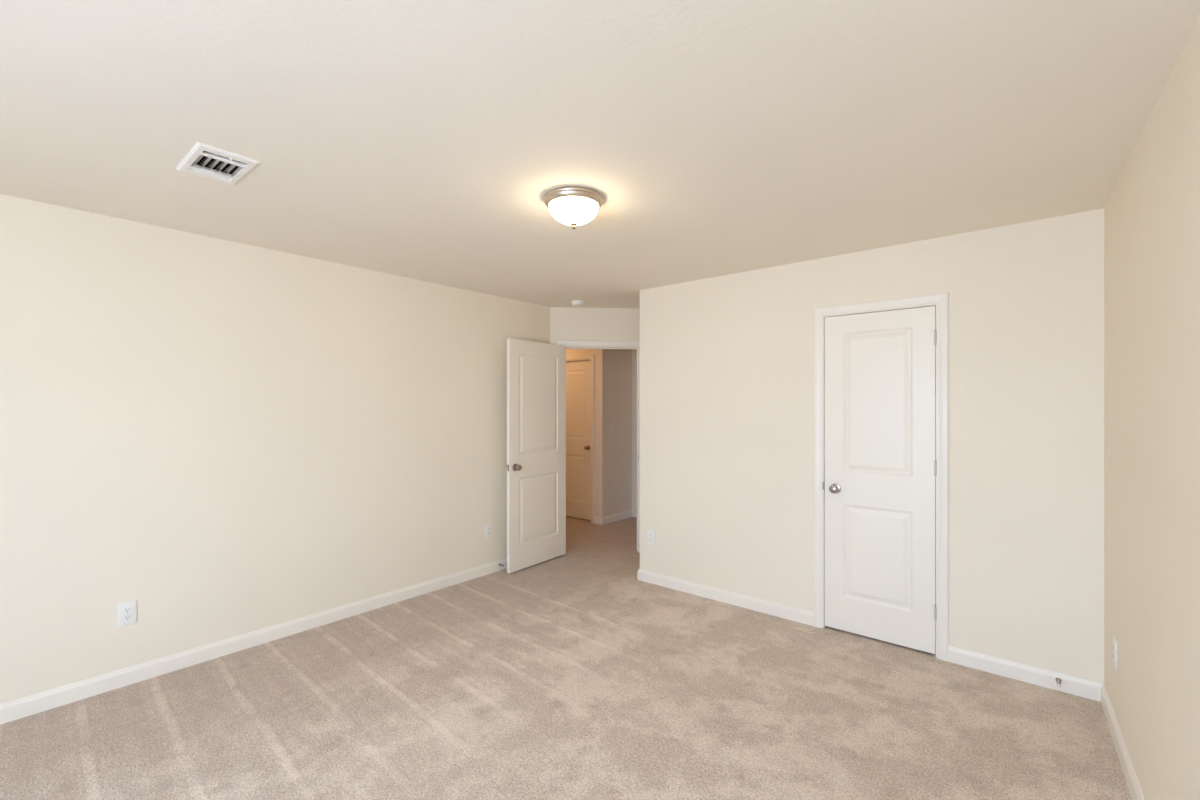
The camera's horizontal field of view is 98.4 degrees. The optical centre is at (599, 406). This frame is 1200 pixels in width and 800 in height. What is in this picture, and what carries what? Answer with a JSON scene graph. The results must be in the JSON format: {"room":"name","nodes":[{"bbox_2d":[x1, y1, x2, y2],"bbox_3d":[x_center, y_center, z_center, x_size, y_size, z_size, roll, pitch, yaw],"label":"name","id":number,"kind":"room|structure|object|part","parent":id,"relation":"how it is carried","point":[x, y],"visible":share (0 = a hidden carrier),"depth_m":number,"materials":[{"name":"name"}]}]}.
{"room":"empty bedroom","nodes":[
{"label":"empty bedroom","id":0,"kind":"room"},
{"bbox_2d":[0,194,549,703],"bbox_3d":[-2.310,0.240,3.017,0.115,2.440,5.695,0,0,40],"label":"wall","id":1,"kind":"structure","parent":0,"point":[225,439],"depth_m":3.02,"materials":[{"name":"beige paint"}]},
{"bbox_2d":[118,600,136,627],"bbox_3d":[-2.479,1.088,2.718,0.009,0.122,0.076,0,0,40],"label":"wall outlet","id":2,"kind":"object","parent":1,"relation":"attached to","point":[127,612],"visible":1,"depth_m":2.72,"materials":[{"name":"white plastic"}]},
{"bbox_2d":[123,607,131,612],"bbox_3d":[-2.478,1.069,2.717,0.003,0.028,0.034,0,0,40],"label":"receptacle","id":3,"kind":"object","parent":2,"relation":"attached to","point":[125,609],"depth_m":2.72,"materials":[{"name":"white plastic"}]},
{"bbox_2d":[123,615,131,620],"bbox_3d":[-2.478,1.107,2.717,0.003,0.028,0.034,0,0,40],"label":"receptacle","id":4,"kind":"object","parent":2,"relation":"attached to","point":[125,617],"depth_m":2.72,"materials":[{"name":"white plastic"}]},
{"bbox_2d":[0,558,506,724],"bbox_3d":[-0.673,1.415,1.700,4.086,0.090,5.546,0,0,40],"label":"baseboard","id":5,"kind":"structure","parent":1,"relation":"attached to","point":[36,703],"depth_m":2.99,"materials":[{"name":"white paint"}]},
{"bbox_2d":[485,523,491,538],"bbox_3d":[-0.973,1.087,4.520,0.009,0.122,0.076,0,0,40],"label":"wall outlet","id":6,"kind":"object","parent":1,"relation":"attached to","point":[488,527],"visible":1,"depth_m":4.52,"materials":[{"name":"white plastic"}]},
{"bbox_2d":[0,516,1131,799],"bbox_3d":[-0.725,1.520,3.148,6.650,0.120,8.300,0,0,40],"label":"floor","id":7,"kind":"structure","parent":0,"point":[571,675],"depth_m":2.42,"materials":[{"name":"beige carpet"}]},
{"bbox_2d":[566,349,607,516],"bbox_3d":[-0.516,0.240,6.933,1.515,2.440,0.115,0,0,40],"label":"wall","id":8,"kind":"structure","parent":0,"point":[601,355],"depth_m":6.45,"materials":[{"name":"beige paint"}]},
{"bbox_2d":[566,360,590,519],"bbox_3d":[-0.396,0.428,6.787,0.762,2.029,0.095,0,0,40],"label":"door","id":9,"kind":"structure","parent":8,"relation":"in","point":[578,373],"depth_m":6.71,"materials":[{"name":"white paint"}]},
{"bbox_2d":[566,354,594,522],"bbox_3d":[-0.379,0.404,6.807,0.892,2.112,0.132,0,0,40],"label":"trim","id":10,"kind":"structure","parent":8,"relation":"attached to","point":[581,357],"depth_m":6.48,"materials":[{"name":"white paint"}]},
{"bbox_2d":[594,510,636,524],"bbox_3d":[1.128,1.415,5.878,2.611,0.090,0.634,0,0,40],"label":"baseboard","id":11,"kind":"structure","parent":8,"relation":"attached to","point":[631,513],"depth_m":6.58,"materials":[{"name":"white paint"}]},
{"bbox_2d":[550,307,639,344],"bbox_3d":[0.282,0.240,5.230,1.563,2.440,0.115,0,0,-5],"label":"wall","id":12,"kind":"structure","parent":0,"point":[566,323],"depth_m":5.14,"materials":[{"name":"beige paint"}]},
{"bbox_2d":[506,339,565,572],"bbox_3d":[-0.572,0.427,4.789,0.155,2.031,0.762,0,0,37],"label":"door","id":13,"kind":"structure","parent":12,"relation":"in","point":[536,372],"depth_m":4.75,"materials":[{"name":"white paint"}]},
{"bbox_3d":[-0.719,0.532,4.514,0.060,0.064,0.064,0,0,37],"label":"knob","id":14,"kind":"part","parent":13,"relation":"part of","materials":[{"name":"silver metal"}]},
{"bbox_2d":[557,340,639,552],"bbox_3d":[0.007,0.404,5.205,0.881,2.112,0.149,0,0,-5],"label":"trim","id":15,"kind":"structure","parent":12,"relation":"attached to","point":[570,344],"depth_m":5.18,"materials":[{"name":"white paint"}]},
{"bbox_2d":[0,0,1199,308],"bbox_3d":[-0.725,-1.040,3.148,6.650,0.120,8.300,0,0,40],"label":"ceiling","id":16,"kind":"structure","parent":0,"point":[423,140],"depth_m":1.76,"materials":[{"name":"paint"}]},
{"bbox_2d":[176,142,259,184],"bbox_3d":[-1.552,-1.027,2.102,0.332,0.126,0.204,0,0,40],"label":"ceiling vent","id":17,"kind":"object","parent":16,"relation":"in","point":[203,160],"visible":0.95,"depth_m":2.11,"materials":[{"name":"white plastic"}]},
{"bbox_2d":[544,186,603,228],"bbox_3d":[-0.123,-0.907,2.439,0.282,0.145,0.282,0,0,40],"label":"ceiling lamp","id":18,"kind":"object","parent":16,"relation":"attached to","point":[573,206],"visible":1,"depth_m":2.36,"materials":[{"name":"white glass"}]},
{"bbox_3d":[-0.123,-0.900,2.439,0.233,0.085,0.233,0,0,40],"label":"lamp shade","id":19,"kind":"part","parent":18,"relation":"part of","materials":[{"name":"white glass"}]},
{"bbox_2d":[570,300,584,306],"bbox_3d":[-0.209,-0.957,4.837,0.134,0.046,0.134,0,0,40],"label":"smoke detector","id":20,"kind":"object","parent":16,"relation":"attached to","point":[576,303],"visible":1,"depth_m":4.79,"materials":[{"name":"white plastic"}]},
{"bbox_2d":[608,349,631,515],"bbox_3d":[0.220,0.240,6.721,0.115,2.440,0.505,0,0,40],"label":"wall","id":21,"kind":"structure","parent":0,"point":[619,360],"depth_m":6.68,"materials":[{"name":"beige paint"}]},
{"bbox_2d":[610,424,613,432],"bbox_3d":[0.153,0.280,6.539,0.016,0.114,0.070,0,0,40],"label":"light switch","id":22,"kind":"object","parent":21,"relation":"attached to","point":[611,425],"visible":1,"depth_m":6.53,"materials":[{"name":"white plastic"}]},
{"bbox_2d":[632,349,636,509],"bbox_3d":[0.874,0.240,6.579,4.100,2.440,0.115,0,0,40],"label":"wall","id":23,"kind":"structure","parent":0,"point":[634,351],"depth_m":6.85,"materials":[{"name":"beige paint"}]},
{"bbox_2d":[640,208,1103,682],"bbox_3d":[1.451,0.240,3.509,2.815,2.440,0.115,0,0,40],"label":"wall","id":24,"kind":"structure","parent":0,"point":[727,361],"depth_m":2.94,"materials":[{"name":"beige paint"}]},
{"bbox_2d":[647,529,654,544],"bbox_3d":[0.421,1.082,4.289,0.076,0.122,0.009,0,0,40],"label":"wall outlet","id":25,"kind":"object","parent":24,"relation":"attached to","point":[650,533],"visible":1,"depth_m":4.28,"materials":[{"name":"white plastic"}]},
{"bbox_2d":[637,569,813,625],"bbox_3d":[0.795,1.415,4.286,0.910,0.090,1.904,0,0,-11],"label":"baseboard","id":26,"kind":"structure","parent":24,"relation":"attached to","point":[799,615],"depth_m":3.82,"materials":[{"name":"white paint"}]},
{"bbox_2d":[825,306,935,653],"bbox_3d":[1.711,0.428,3.203,0.622,2.029,0.095,0,0,40],"label":"door","id":27,"kind":"structure","parent":24,"relation":"in","point":[880,367],"depth_m":3.20,"materials":[{"name":"white paint"}]},
{"bbox_3d":[1.513,0.532,3.345,0.064,0.064,0.060,0,0,40],"label":"knob","id":28,"kind":"part","parent":27,"relation":"part of","materials":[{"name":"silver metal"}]},
{"bbox_2d":[814,293,948,661],"bbox_3d":[1.746,0.404,3.251,0.746,2.112,0.132,0,0,40],"label":"trim","id":29,"kind":"structure","parent":24,"relation":"attached to","point":[941,301],"depth_m":3.01,"materials":[{"name":"white paint"}]},
{"bbox_2d":[1055,678,1061,687],"bbox_3d":[2.330,1.405,2.630,0.024,0.024,0.078,0,0,40],"label":"door stop","id":30,"kind":"object","parent":24,"relation":"attached to","point":[1058,680],"visible":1,"depth_m":2.63,"materials":[{"name":"silver metal"}]},
{"bbox_2d":[1104,14,1199,799],"bbox_3d":[1.113,0.240,0.711,0.115,2.440,6.518,0,0,38],"label":"wall","id":31,"kind":"structure","parent":0,"point":[1152,211],"depth_m":1.67,"materials":[{"name":"beige paint"}]},
{"bbox_2d":[948,645,1144,799],"bbox_3d":[0.824,1.415,0.456,0.638,0.090,5.522,0,0,32],"label":"baseboard","id":32,"kind":"structure","parent":31,"relation":"attached to","point":[1093,690],"depth_m":2.65,"materials":[{"name":"white paint"}]},
{"bbox_2d":[1113,636,1117,669],"bbox_3d":[2.271,1.085,2.285,0.009,0.122,0.076,0,0,38],"label":"wall outlet","id":33,"kind":"object","parent":31,"relation":"attached to","point":[1115,643],"visible":1,"depth_m":2.26,"materials":[{"name":"white plastic"}]}
]}

